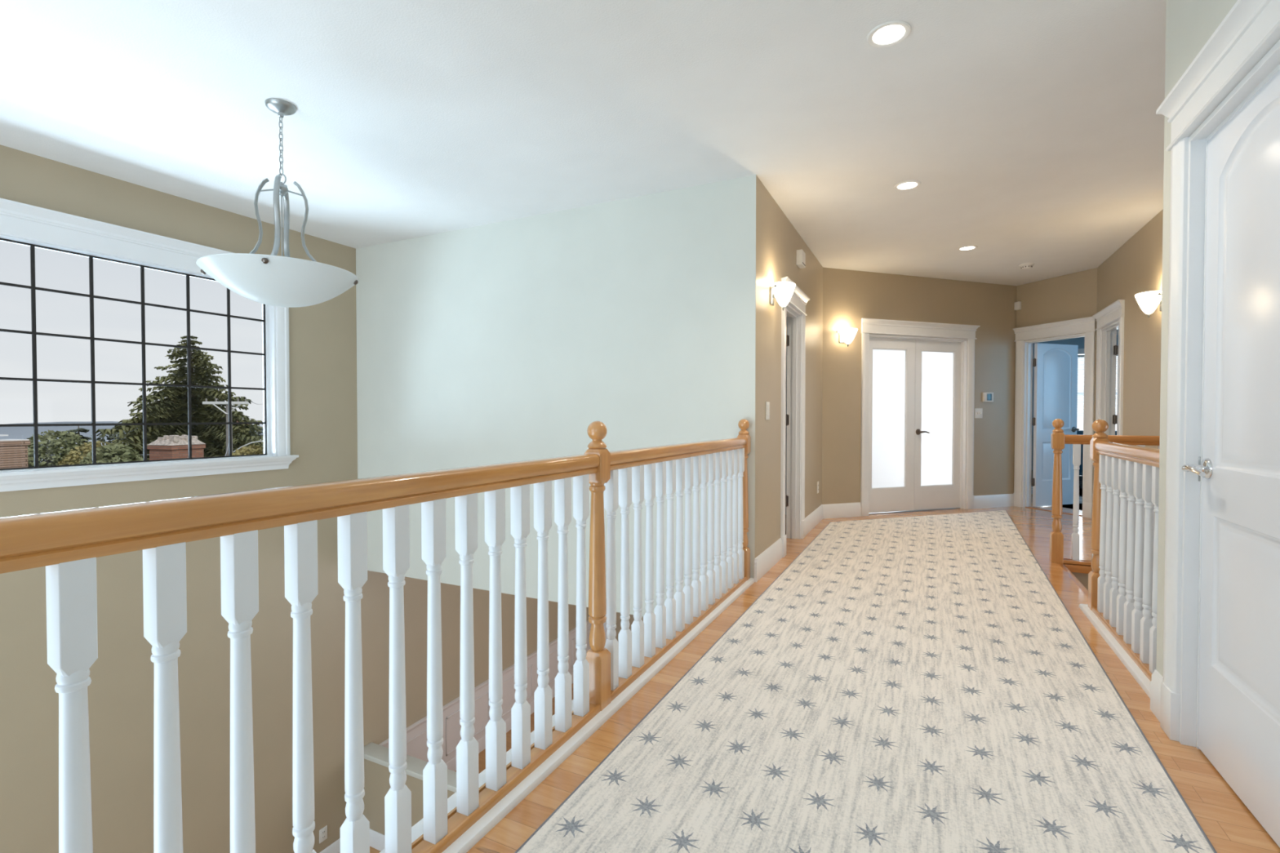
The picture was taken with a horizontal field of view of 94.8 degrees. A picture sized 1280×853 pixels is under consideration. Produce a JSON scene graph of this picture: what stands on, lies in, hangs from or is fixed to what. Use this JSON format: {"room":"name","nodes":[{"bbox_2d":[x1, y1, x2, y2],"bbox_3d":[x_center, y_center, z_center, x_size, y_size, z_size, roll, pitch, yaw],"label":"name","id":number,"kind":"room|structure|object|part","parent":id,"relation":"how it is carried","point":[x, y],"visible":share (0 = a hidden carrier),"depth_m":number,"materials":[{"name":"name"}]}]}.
{"room":"upstairs hallway","nodes":[
{"label":"upstairs hallway","id":0,"kind":"room"},
{"bbox_2d":[0,144,589,852],"bbox_3d":[-2.889,1.133,5.238,0.160,5.577,10.200,0,1,26],"label":"wall","id":1,"kind":"structure","parent":0,"point":[323,411],"depth_m":4.42,"materials":[{"name":"beige paint"}]},
{"bbox_2d":[0,197,298,492],"bbox_3d":[-3.535,-0.470,3.834,0.220,1.680,2.570,0,1,26],"label":"window","id":2,"kind":"structure","parent":1,"relation":"in","point":[21,224],"depth_m":4.00,"materials":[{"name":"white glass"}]},
{"bbox_3d":[-3.499,0.314,3.830,0.140,0.112,2.570,0,1,26],"label":"sill","id":3,"kind":"part","parent":2,"relation":"part of","materials":[{"name":"white wood"}]},
{"bbox_3d":[-3.479,-0.433,3.807,0.024,1.383,2.474,0,1,26],"label":"casing","id":4,"kind":"part","parent":2,"relation":"part of","materials":[{"name":"white wood"}]},
{"bbox_2d":[319,825,327,844],"bbox_3d":[-2.816,3.630,5.236,0.010,0.118,0.075,0,1,26],"label":"wall outlet","id":5,"kind":"object","parent":1,"relation":"attached to","point":[323,832],"visible":1,"depth_m":5.23,"materials":[{"name":"white plastic"}]},
{"bbox_2d":[320,838,340,852],"bbox_3d":[-3.839,3.882,3.160,0.016,0.150,5.350,0,1,26],"label":"baseboard","id":6,"kind":"structure","parent":1,"relation":"attached to","point":[335,847],"depth_m":5.32,"materials":[{"name":"white wood"}]},
{"bbox_2d":[378,620,591,771],"bbox_3d":[-1.591,3.480,7.688,0.034,0.800,4.510,0,1,26],"label":"wainscot","id":7,"kind":"structure","parent":1,"relation":"attached to","point":[416,733],"depth_m":7.07,"materials":[{"name":"beige paint"}]},
{"bbox_2d":[362,759,454,835],"bbox_3d":[-2.039,3.513,5.327,1.320,0.815,0.110,0,1,26],"label":"wall","id":8,"kind":"structure","parent":0,"point":[376,776],"depth_m":5.44,"materials":[{"name":"beige paint"}]},
{"bbox_2d":[369,828,385,851],"bbox_3d":[-2.067,3.846,5.277,1.320,0.150,0.016,0,1,26],"label":"baseboard","id":9,"kind":"structure","parent":8,"relation":"attached to","point":[377,840],"depth_m":5.45,"materials":[{"name":"white wood"}]},
{"bbox_2d":[364,742,456,792],"bbox_3d":[-2.021,3.085,5.311,1.360,0.060,0.170,0,1,26],"label":"trim","id":10,"kind":"structure","parent":8,"relation":"on","point":[376,753],"depth_m":5.37,"materials":[{"name":"grey paint"}]},
{"bbox_2d":[369,683,573,852],"bbox_3d":[1.772,4.004,3.320,10.300,0.100,11.000,0,1,26],"label":"floor","id":11,"kind":"structure","parent":0,"point":[482,756],"depth_m":7.15,"materials":[{"name":"brown wood"}]},
{"bbox_2d":[355,174,755,616],"bbox_3d":[-0.923,-0.146,4.731,3.795,3.002,0.120,0,1,26],"label":"wall","id":12,"kind":"structure","parent":0,"point":[503,341],"depth_m":4.52,"materials":[{"name":"grey paint"}]},
{"bbox_2d":[754,558,757,582],"bbox_3d":[0.756,0.940,3.844,0.017,0.150,0.016,0,1,26],"label":"baseboard","id":13,"kind":"structure","parent":12,"relation":"attached to","point":[755,559],"depth_m":3.84,"materials":[{"name":"white wood"}]},
{"bbox_2d":[0,0,1166,334],"bbox_3d":[2.901,-1.721,5.509,10.300,0.120,16.100,0,1,26],"label":"ceiling","id":14,"kind":"structure","parent":0,"point":[1029,131],"depth_m":2.98,"materials":[{"name":"white paint"}]},
{"bbox_2d":[195,97,359,307],"bbox_3d":[-1.809,-1.114,2.972,0.697,1.006,0.697,0,1,-22],"label":"pendant light","id":15,"kind":"object","parent":14,"relation":"hanging from","point":[273,279],"visible":1,"depth_m":2.85,"materials":[{"name":"white glass"}]},
{"bbox_3d":[-1.962,-1.003,2.919,0.327,0.481,0.026,0,1,-20],"label":"arm","id":16,"kind":"part","parent":15,"relation":"part of","materials":[{"name":"silver metal"}]},
{"bbox_3d":[-1.754,-1.001,2.821,0.026,0.481,0.327,0,1,-20],"label":"arm","id":17,"kind":"part","parent":15,"relation":"part of","materials":[{"name":"silver metal"}]},
{"bbox_3d":[-1.809,-0.696,2.979,0.698,0.171,0.698,0,1,26],"label":"lamp shade","id":18,"kind":"part","parent":15,"relation":"part of","materials":[{"name":"white glass"}]},
{"bbox_3d":[-1.809,-1.418,2.967,0.016,0.305,0.016,0,1,-19],"label":"chain","id":19,"kind":"part","parent":15,"relation":"part of","materials":[{"name":"silver metal"}]},
{"bbox_3d":[-1.809,-0.931,2.975,0.006,0.480,0.006,-1,1,-41],"label":"stem rod","id":20,"kind":"part","parent":15,"relation":"part of","materials":[{"name":"silver metal"}]},
{"bbox_3d":[-1.864,-1.006,3.127,0.026,0.481,0.327,0,1,-20],"label":"arm","id":21,"kind":"part","parent":15,"relation":"part of","materials":[{"name":"silver metal"}]},
{"bbox_3d":[-1.656,-1.005,3.029,0.327,0.481,0.026,0,1,-20],"label":"arm","id":22,"kind":"part","parent":15,"relation":"part of","materials":[{"name":"silver metal"}]},
{"bbox_2d":[866,20,911,47],"bbox_3d":[1.018,-1.605,2.411,0.168,0.007,0.168,0,1,26],"label":"recessed light","id":23,"kind":"object","parent":14,"relation":"in","point":[889,33],"visible":1,"depth_m":2.40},
{"bbox_2d":[893,180,920,191],"bbox_3d":[1.811,-1.631,3.988,0.168,0.007,0.168,0,1,26],"label":"recessed light","id":24,"kind":"object","parent":14,"relation":"in","point":[908,184],"visible":1,"depth_m":3.98,"materials":[{"name":"white glass"}]},
{"bbox_2d":[957,244,977,250],"bbox_3d":[3.042,-1.657,5.470,0.168,0.007,0.168,0,1,26],"label":"recessed light","id":25,"kind":"object","parent":14,"relation":"in","point":[971,246],"visible":1,"depth_m":5.45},
{"bbox_2d":[1018,262,1034,269],"bbox_3d":[3.987,-1.648,6.070,0.132,0.045,0.132,0,1,26],"label":"smoke detector","id":26,"kind":"object","parent":14,"relation":"attached to","point":[1028,265],"visible":1,"depth_m":6.04,"materials":[{"name":"white plastic"}]},
{"bbox_2d":[615,612,643,640],"bbox_3d":[3.911,2.595,7.538,10.020,2.575,0.100,0,1,26],"label":"wall","id":27,"kind":"structure","parent":0,"point":[631,620],"depth_m":9.59,"materials":[{"name":"beige paint"}]},
{"bbox_2d":[603,613,607,640],"bbox_3d":[-0.561,2.831,9.675,0.088,2.030,0.035,0,1,26],"label":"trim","id":28,"kind":"structure","parent":27,"relation":"attached to","point":[605,623],"depth_m":9.66,"materials":[{"name":"white wood"}]},
{"bbox_2d":[785,316,786,515],"bbox_3d":[3.275,-0.395,8.948,9.388,2.645,3.200,-1,1,-29],"label":"wall partition","id":29,"kind":"structure","parent":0,"point":[786,317],"depth_m":6.45,"materials":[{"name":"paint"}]},
{"bbox_2d":[755,174,822,558],"bbox_3d":[1.299,-0.329,5.071,0.115,2.646,2.702,0,1,26],"label":"wall","id":30,"kind":"structure","parent":0,"point":[778,242],"depth_m":4.34,"materials":[{"name":"beige paint"}]},
{"bbox_2d":[379,577,754,852],"bbox_3d":[-0.179,1.083,2.156,0.170,0.121,3.874,0,1,26],"label":"trim","id":31,"kind":"structure","parent":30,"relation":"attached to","point":[491,819],"depth_m":1.85,"materials":[{"name":"white wood"}]},
{"bbox_2d":[0,418,750,852],"bbox_3d":[-0.154,0.511,2.158,0.073,1.064,3.821,0,1,26],"label":"balustrade","id":32,"kind":"object","parent":31,"relation":"on","point":[68,544],"visible":1,"depth_m":1.35,"materials":[{"name":"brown wood"}]},
{"bbox_3d":[-0.572,0.146,1.306,0.063,0.068,1.820,0,1,26],"label":"handrail","id":33,"kind":"part","parent":32,"relation":"part of","materials":[{"name":"brown wood"}]},
{"bbox_3d":[-0.572,1.025,1.321,0.068,0.024,1.820,0,1,26],"label":"shoe rail","id":34,"kind":"part","parent":32,"relation":"part of","materials":[{"name":"brown wood"}]},
{"bbox_3d":[-0.156,0.561,2.156,0.073,0.964,0.073,0,1,26],"label":"newel post","id":35,"kind":"part","parent":32,"relation":"part of","materials":[{"name":"brown wood"}]},
{"bbox_3d":[0.260,0.117,2.990,0.063,0.068,1.818,0,1,26],"label":"handrail","id":36,"kind":"part","parent":32,"relation":"part of","materials":[{"name":"brown wood"}]},
{"bbox_3d":[0.260,0.996,3.005,0.068,0.024,1.818,0,1,26],"label":"shoe rail","id":37,"kind":"part","parent":32,"relation":"part of","materials":[{"name":"brown wood"}]},
{"bbox_3d":[0.675,0.533,3.839,0.073,0.964,0.073,0,1,26],"label":"newel post","id":38,"kind":"part","parent":32,"relation":"part of","materials":[{"name":"brown wood"}]},
{"bbox_2d":[765,401,769,419],"bbox_3d":[0.894,-0.110,4.113,0.012,0.125,0.085,0,1,26],"label":"light switch","id":39,"kind":"object","parent":30,"relation":"attached to","point":[767,403],"visible":1,"depth_m":4.10,"materials":[{"name":"white plastic"}]},
{"bbox_2d":[769,281,795,311],"bbox_3d":[1.008,-0.909,4.149,0.171,0.182,0.249,0,1,26],"label":"wall sconce","id":40,"kind":"object","parent":30,"relation":"attached to","point":[783,291],"visible":1,"depth_m":4.10,"materials":[{"name":"white glass"}]},
{"bbox_2d":[755,504,822,581],"bbox_3d":[1.344,0.920,5.036,0.016,0.150,2.642,0,1,26],"label":"baseboard","id":41,"kind":"structure","parent":30,"relation":"attached to","point":[767,559],"depth_m":4.32,"materials":[{"name":"white wood"}]},
{"bbox_2d":[780,276,809,557],"bbox_3d":[0.946,-0.072,5.036,0.817,2.133,0.924,0,1,26],"label":"door","id":42,"kind":"structure","parent":30,"relation":"in","point":[793,455],"depth_m":5.17,"materials":[{"name":"wood"}]},
{"bbox_3d":[1.109,0.011,4.532,0.026,1.985,0.096,0,1,26],"label":"casing","id":43,"kind":"part","parent":42,"relation":"part of","materials":[{"name":"white wood"}]},
{"bbox_3d":[1.446,-0.001,5.216,0.026,1.985,0.096,0,1,26],"label":"casing","id":44,"kind":"part","parent":42,"relation":"part of","materials":[{"name":"white wood"}]},
{"bbox_2d":[795,248,805,268],"bbox_3d":[1.371,-1.425,5.010,0.052,0.125,0.145,0,1,26],"label":"door chime","id":45,"kind":"object","parent":30,"relation":"attached to","point":[801,255],"visible":1,"depth_m":4.95,"materials":[{"name":"white plastic"}]},
{"bbox_2d":[466,470,1279,852],"bbox_3d":[2.879,0.996,5.622,10.200,0.022,15.800,0,1,26],"label":"floor","id":46,"kind":"structure","parent":0,"point":[1228,824],"depth_m":2.04,"materials":[{"name":"brown wood"}]},
{"bbox_2d":[514,510,1217,852],"bbox_3d":[1.482,1.020,3.167,1.690,0.011,8.760,0,1,26],"label":"rug","id":47,"kind":"object","parent":46,"relation":"on","point":[917,684],"visible":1,"depth_m":1.99,"materials":[{"name":"white carpet"}]},
{"bbox_2d":[1031,481,1082,510],"bbox_3d":[6.179,0.947,7.450,2.100,0.011,4.400,0,1,26],"label":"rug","id":48,"kind":"object","parent":46,"relation":"on","point":[1068,506],"visible":0.02,"depth_m":7.31,"materials":[{"name":"black fabric"}]},
{"bbox_2d":[1079,475,1082,488],"bbox_3d":[6.481,0.824,8.782,0.260,0.189,0.180,0,1,26],"label":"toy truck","id":49,"kind":"object","parent":48,"relation":"on","point":[1080,476],"visible":0.17,"depth_m":8.69,"materials":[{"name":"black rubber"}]},
{"bbox_2d":[1076,430,1116,475],"bbox_3d":[8.481,0.484,10.975,1.400,0.820,0.506,0,1,26],"label":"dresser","id":50,"kind":"object","parent":46,"relation":"on","point":[1079,432],"visible":0.02,"depth_m":10.89,"materials":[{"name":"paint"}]},
{"bbox_3d":[8.386,0.677,10.786,1.320,0.200,0.015,0,1,26],"label":"drawer","id":51,"kind":"part","parent":50,"relation":"part of","materials":[{"name":"white paint"}]},
{"bbox_3d":[8.386,0.427,10.782,1.320,0.200,0.015,0,1,26],"label":"drawer","id":52,"kind":"part","parent":50,"relation":"part of","materials":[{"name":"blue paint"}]},
{"bbox_3d":[8.386,0.197,10.778,1.320,0.200,0.015,0,1,26],"label":"drawer","id":53,"kind":"part","parent":50,"relation":"part of","materials":[{"name":"paint"}]},
{"bbox_2d":[822,267,1016,504],"bbox_3d":[3.200,-0.357,6.699,2.739,2.646,0.120,0,1,-19],"label":"wall","id":54,"kind":"structure","parent":0,"point":[849,296],"depth_m":6.57,"materials":[{"name":"beige paint"}]},
{"bbox_2d":[835,328,857,346],"bbox_3d":[2.186,-0.933,6.192,0.249,0.182,0.171,0,1,-19],"label":"wall sconce","id":55,"kind":"object","parent":54,"relation":"attached to","point":[846,335],"visible":1,"depth_m":6.14,"materials":[{"name":"white glass"}]},
{"bbox_2d":[822,493,1013,519],"bbox_3d":[3.221,0.892,6.656,2.739,0.150,0.016,0,1,-19],"label":"baseboard","id":56,"kind":"structure","parent":54,"relation":"attached to","point":[846,509],"depth_m":6.36,"materials":[{"name":"white wood"}]},
{"bbox_2d":[860,317,980,516],"bbox_3d":[3.127,-0.100,6.654,1.654,2.133,0.176,0,1,-19],"label":"door","id":57,"kind":"structure","parent":54,"relation":"in","point":[917,393],"depth_m":6.68,"materials":[{"name":"white paint"},{"name":"frosted glass"},{"name":"dark bronze"}]},
{"bbox_3d":[2.436,-0.021,6.369,0.096,1.985,0.026,0,1,-19],"label":"casing","id":58,"kind":"part","parent":57,"relation":"part of","materials":[{"name":"white wood"}]},
{"bbox_3d":[2.775,-0.087,6.581,0.485,1.566,0.006,0,1,-19],"label":"frosted pane","id":59,"kind":"part","parent":57,"relation":"part of","materials":[{"name":"white glass"}]},
{"bbox_3d":[3.211,0.062,6.677,0.145,0.067,0.068,0,1,-19],"label":"handle","id":60,"kind":"part","parent":57,"relation":"part of","materials":[{"name":"metal"}]},
{"bbox_3d":[3.427,-0.090,6.802,0.495,1.566,0.006,0,1,-19],"label":"frosted pane","id":61,"kind":"part","parent":57,"relation":"part of","materials":[{"name":"white glass"}]},
{"bbox_3d":[3.850,-0.029,6.848,0.096,1.985,0.026,0,1,-19],"label":"casing","id":62,"kind":"part","parent":57,"relation":"part of","materials":[{"name":"white wood"}]},
{"bbox_2d":[974,408,982,417],"bbox_3d":[3.968,-0.155,6.890,0.115,0.118,0.018,0,1,-19],"label":"light switch","id":63,"kind":"object","parent":54,"relation":"attached to","point":[978,411],"visible":1,"depth_m":6.89,"materials":[{"name":"white plastic"}]},
{"bbox_2d":[982,392,993,401],"bbox_3d":[4.095,-0.346,6.925,0.145,0.112,0.028,0,1,-19],"label":"thermostat","id":64,"kind":"object","parent":54,"relation":"attached to","point":[987,397],"visible":1,"depth_m":6.91,"materials":[{"name":"white plastic"}]},
{"bbox_2d":[1016,267,1097,483],"bbox_3d":[4.720,-0.356,6.667,0.120,2.646,0.916,0,1,-19],"label":"wall","id":65,"kind":"structure","parent":0,"point":[1073,295],"depth_m":6.57,"materials":[{"name":"beige paint"}]},
{"bbox_2d":[1013,301,1021,310],"bbox_3d":[4.508,-1.440,7.024,0.042,0.095,0.062,0,1,-19],"label":"sensor","id":66,"kind":"object","parent":65,"relation":"attached to","point":[1017,304],"visible":1,"depth_m":7.00,"materials":[{"name":"white plastic"}]},
{"bbox_2d":[1013,316,1096,518],"bbox_3d":[5.019,-0.102,6.774,0.855,2.133,0.969,0,1,-19],"label":"door","id":67,"kind":"structure","parent":65,"relation":"in","point":[1055,366],"depth_m":7.00,"materials":[{"name":"white paint"}]},
{"bbox_3d":[4.521,-0.032,7.032,0.026,1.985,0.096,0,1,-19],"label":"casing","id":68,"kind":"part","parent":67,"relation":"part of","materials":[{"name":"white wood"}]},
{"bbox_3d":[5.258,0.037,7.123,0.136,0.067,0.068,0,1,-19],"label":"handle","id":69,"kind":"part","parent":67,"relation":"part of","materials":[{"name":"metal"}]},
{"bbox_3d":[4.780,-0.019,6.268,0.026,1.985,0.096,0,1,-19],"label":"casing","id":70,"kind":"part","parent":67,"relation":"part of","materials":[{"name":"white wood"}]},
{"bbox_2d":[1031,334,1118,470],"bbox_3d":[6.447,-0.282,12.717,10.300,3.002,0.120,0,1,26],"label":"wall","id":71,"kind":"structure","parent":0,"point":[1079,341],"depth_m":11.73,"materials":[{"name":"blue paint"}]},
{"bbox_2d":[1077,348,1117,395],"bbox_3d":[8.809,-0.646,11.509,1.840,1.760,0.105,0,1,26],"label":"window","id":72,"kind":"structure","parent":71,"relation":"in","point":[1080,351],"depth_m":11.53,"materials":[{"name":"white glass"}]},
{"bbox_2d":[1076,354,1117,415],"bbox_3d":[8.777,-0.801,11.441,1.560,1.187,0.050,0,1,26],"label":"window blind","id":73,"kind":"object","parent":72,"relation":"attached to","point":[1078,356],"visible":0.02,"depth_m":11.51,"materials":[{"name":"white plastic"}]},
{"bbox_2d":[1071,572,1088,590],"bbox_3d":[4.490,2.517,2.326,4.370,2.908,2.550,0,1,26],"label":"wall","id":74,"kind":"structure","parent":0,"point":[1082,578],"depth_m":4.30,"materials":[{"name":"beige paint"}]},
{"bbox_2d":[1095,208,1163,448],"bbox_3d":[4.311,-0.329,5.074,0.115,2.646,2.486,0,1,26],"label":"wall","id":75,"kind":"structure","parent":0,"point":[1135,267],"depth_m":4.93,"materials":[{"name":"beige paint"}]},
{"bbox_2d":[1058,563,1092,597],"bbox_3d":[3.134,1.047,3.701,0.760,0.060,1.220,0,1,26],"label":"trim","id":76,"kind":"structure","parent":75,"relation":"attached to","point":[1068,569],"depth_m":4.26,"materials":[{"name":"brown wood"}]},
{"bbox_2d":[1049,418,1159,565],"bbox_3d":[3.393,0.476,4.211,0.746,1.064,0.073,0,1,26],"label":"balustrade","id":77,"kind":"object","parent":76,"relation":"on","point":[1059,438],"visible":0.54,"depth_m":4.32,"materials":[{"name":"brown wood"}]},
{"bbox_3d":[3.091,0.524,4.361,0.073,0.964,0.073,0,1,26],"label":"newel post","id":78,"kind":"part","parent":77,"relation":"part of","materials":[{"name":"brown wood"}]},
{"bbox_3d":[3.422,0.994,4.205,0.680,0.024,0.068,0,1,26],"label":"shoe rail","id":79,"kind":"part","parent":77,"relation":"part of","materials":[{"name":"brown wood"}]},
{"bbox_3d":[3.422,0.097,4.190,0.680,0.068,0.063,0,1,26],"label":"handrail","id":80,"kind":"part","parent":77,"relation":"part of","materials":[{"name":"brown wood"}]},
{"bbox_2d":[1092,299,1124,435],"bbox_3d":[4.895,-0.081,5.558,0.842,2.133,0.954,0,1,26],"label":"door","id":81,"kind":"structure","parent":75,"relation":"in","point":[1107,348],"depth_m":5.97,"materials":[{"name":"wood"}]},
{"bbox_3d":[4.728,-0.016,6.083,0.026,1.985,0.096,0,1,26],"label":"casing","id":82,"kind":"part","parent":81,"relation":"part of","materials":[{"name":"white wood"}]},
{"bbox_3d":[4.377,-0.004,5.373,0.026,1.985,0.096,0,1,26],"label":"casing","id":83,"kind":"part","parent":81,"relation":"part of","materials":[{"name":"white wood"}]},
{"bbox_2d":[1134,290,1161,317],"bbox_3d":[3.846,-0.914,4.443,0.171,0.182,0.249,0,1,26],"label":"wall sconce","id":84,"kind":"object","parent":75,"relation":"attached to","point":[1148,301],"visible":0.92,"depth_m":4.40,"materials":[{"name":"white glass"}]},
{"bbox_2d":[1155,0,1275,677],"bbox_3d":[0.982,-0.246,0.161,0.115,2.646,4.365,0,1,26],"label":"wall","id":85,"kind":"structure","parent":0,"point":[1189,24],"depth_m":2.09,"materials":[{"name":"grey paint"}]},
{"bbox_2d":[1079,604,1150,698],"bbox_3d":[2.273,1.074,2.711,0.170,0.121,1.309,0,1,26],"label":"trim","id":86,"kind":"structure","parent":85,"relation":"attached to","point":[1143,681],"depth_m":2.67,"materials":[{"name":"white wood"}]},
{"bbox_2d":[1088,419,1159,681],"bbox_3d":[2.249,0.502,2.689,0.073,1.064,1.264,0,1,26],"label":"balustrade","id":87,"kind":"object","parent":86,"relation":"on","point":[1122,580],"visible":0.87,"depth_m":2.71,"materials":[{"name":"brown wood"}]},
{"bbox_3d":[2.513,0.543,3.224,0.073,0.964,0.073,0,1,26],"label":"newel post","id":88,"kind":"part","parent":87,"relation":"part of","materials":[{"name":"brown wood"}]},
{"bbox_3d":[2.234,1.002,2.668,0.068,0.024,1.198,0,1,26],"label":"shoe rail","id":89,"kind":"part","parent":87,"relation":"part of","materials":[{"name":"brown wood"}]},
{"bbox_3d":[2.234,0.123,2.653,0.063,0.068,1.198,0,1,26],"label":"handrail","id":90,"kind":"part","parent":87,"relation":"part of","materials":[{"name":"brown wood"}]},
{"bbox_2d":[1150,669,1163,721],"bbox_3d":[0.923,1.002,0.211,0.016,0.150,4.365,0,1,26],"label":"baseboard","id":91,"kind":"structure","parent":85,"relation":"attached to","point":[1155,684],"depth_m":2.12,"materials":[{"name":"white wood"}]},
{"bbox_2d":[1155,0,1279,847],"bbox_3d":[1.652,-0.021,1.576,0.171,2.148,1.024,0,1,26],"label":"door","id":92,"kind":"structure","parent":85,"relation":"in","point":[1220,685],"depth_m":1.72,"materials":[{"name":"white paint"}]},
{"bbox_3d":[1.801,0.046,1.985,0.026,2.000,0.096,0,1,26],"label":"casing","id":93,"kind":"part","parent":92,"relation":"part of","materials":[{"name":"white wood"}]},
{"bbox_3d":[1.744,0.134,1.836,0.068,0.067,0.145,0,1,26],"label":"handle","id":94,"kind":"part","parent":92,"relation":"part of","materials":[{"name":"silver metal"}]},
{"bbox_3d":[1.825,0.138,1.903,0.030,0.080,0.002,0,1,26],"label":"strike plate","id":95,"kind":"part","parent":92,"relation":"part of","materials":[{"name":"silver metal"}]},
{"label":"outside","id":96,"kind":"structure","parent":0,"visible":0},
{"bbox_2d":[27,424,262,462],"bbox_3d":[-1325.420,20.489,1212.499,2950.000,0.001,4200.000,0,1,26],"label":"water","id":97,"kind":"structure","parent":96,"point":[260,425],"depth_m":979.38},
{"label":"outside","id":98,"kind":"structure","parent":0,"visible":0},
{"bbox_3d":[-30.468,4.537,29.064,69.700,0.500,115.000,0,1,26],"label":"ground","id":99,"kind":"structure","parent":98,"visible":0},
{"bbox_2d":[0,434,30,468],"bbox_3d":[-17.395,2.416,12.924,8.400,4.290,7.300,0,1,26],"label":"house","id":100,"kind":"structure","parent":99,"relation":"on","point":[13,452],"depth_m":15.97,"materials":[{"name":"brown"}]},
{"bbox_2d":[26,430,92,466],"bbox_3d":[-23.725,2.255,23.742,3.537,4.254,3.191,0,1,-19],"label":"tree","id":101,"kind":"object","parent":99,"relation":"on","point":[54,446],"visible":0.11,"depth_m":23.41,"materials":[{"name":"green plant"}]},
{"bbox_2d":[61,426,91,451],"bbox_3d":[-42.990,2.429,45.113,4.882,5.046,5.261,0,1,26],"label":"conifer tree","id":102,"kind":"object","parent":99,"relation":"on","point":[83,430],"visible":0.09,"depth_m":44.90,"materials":[{"name":"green plant"}]},
{"bbox_2d":[56,440,122,465],"bbox_3d":[-18.632,2.458,20.252,2.165,3.966,2.409,-1,1,-39],"label":"shrub","id":103,"kind":"object","parent":99,"relation":"on","point":[69,459],"visible":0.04,"depth_m":19.71,"materials":[{"name":"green plant"}]},
{"bbox_2d":[79,443,142,464],"bbox_3d":[-14.951,2.488,16.764,1.641,4.026,1.805,0,1,-27],"label":"tree","id":104,"kind":"object","parent":99,"relation":"on","point":[110,453],"visible":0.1,"depth_m":16.49,"materials":[{"name":"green plant"}]},
{"bbox_2d":[96,426,137,451],"bbox_3d":[-36.210,2.508,42.152,5.102,5.557,5.638,0,1,-9],"label":"tree","id":105,"kind":"object","parent":99,"relation":"on","point":[111,437],"visible":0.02,"depth_m":40.86,"materials":[{"name":"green plant"}]},
{"bbox_2d":[146,435,205,460],"bbox_3d":[-16.021,2.367,19.774,3.000,4.155,3.400,0,1,26],"label":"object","id":106,"kind":"structure","parent":99,"relation":"on","point":[171,446],"depth_m":19.77,"materials":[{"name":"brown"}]},
{"bbox_3d":[-15.866,0.450,20.167,1.150,0.335,1.150,0,1,17],"label":"crumbled crown","id":107,"kind":"part","parent":106,"relation":"part of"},
{"bbox_2d":[95,335,263,460],"bbox_3d":[-25.362,0.348,32.919,11.822,11.064,12.692,0,1,0],"label":"conifer tree","id":108,"kind":"object","parent":99,"relation":"on","point":[173,408],"visible":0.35,"depth_m":32.20,"materials":[{"name":"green plant"}]},
{"bbox_2d":[202,398,248,456],"bbox_3d":[-18.914,1.521,27.018,2.050,5.600,0.320,0,1,0],"label":"utility pole","id":109,"kind":"object","parent":99,"relation":"on","point":[206,402],"visible":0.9,"depth_m":26.85,"materials":[{"name":"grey wood"}]},
{"bbox_2d":[232,440,263,452],"bbox_3d":[-17.720,0.914,26.987,1.865,0.564,0.160,0,1,0],"label":"street lamp","id":110,"kind":"object","parent":109,"relation":"attached to","point":[262,441],"visible":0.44,"depth_m":26.96,"materials":[{"name":"metal"}]},
{"bbox_2d":[231,444,263,455],"bbox_3d":[-15.152,2.537,23.061,2.229,3.715,2.348,0,1,26],"label":"tree","id":111,"kind":"object","parent":99,"relation":"on","point":[255,450],"visible":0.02,"depth_m":22.77,"materials":[{"name":"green plant"}]},
{"bbox_2d":[248,427,263,439],"bbox_3d":[-39.966,2.502,59.956,5.139,5.338,5.387,0,1,26],"label":"tree","id":112,"kind":"object","parent":99,"relation":"on","point":[260,428],"visible":0.02,"depth_m":60.58,"materials":[{"name":"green plant"}]},
{"bbox_2d":[253,430,263,439],"bbox_3d":[-32.587,2.214,50.298,2.372,4.099,2.081,0,1,26],"label":"conifer tree","id":113,"kind":"object","parent":99,"relation":"on","point":[261,432],"visible":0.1,"depth_m":50.17,"materials":[{"name":"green plant"}]},
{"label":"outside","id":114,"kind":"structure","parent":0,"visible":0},
{"bbox_2d":[0,421,263,441],"bbox_3d":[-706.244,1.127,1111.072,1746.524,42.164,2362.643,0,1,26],"label":"hills","id":115,"kind":"structure","parent":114,"point":[14,433],"depth_m":1043.82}
]}

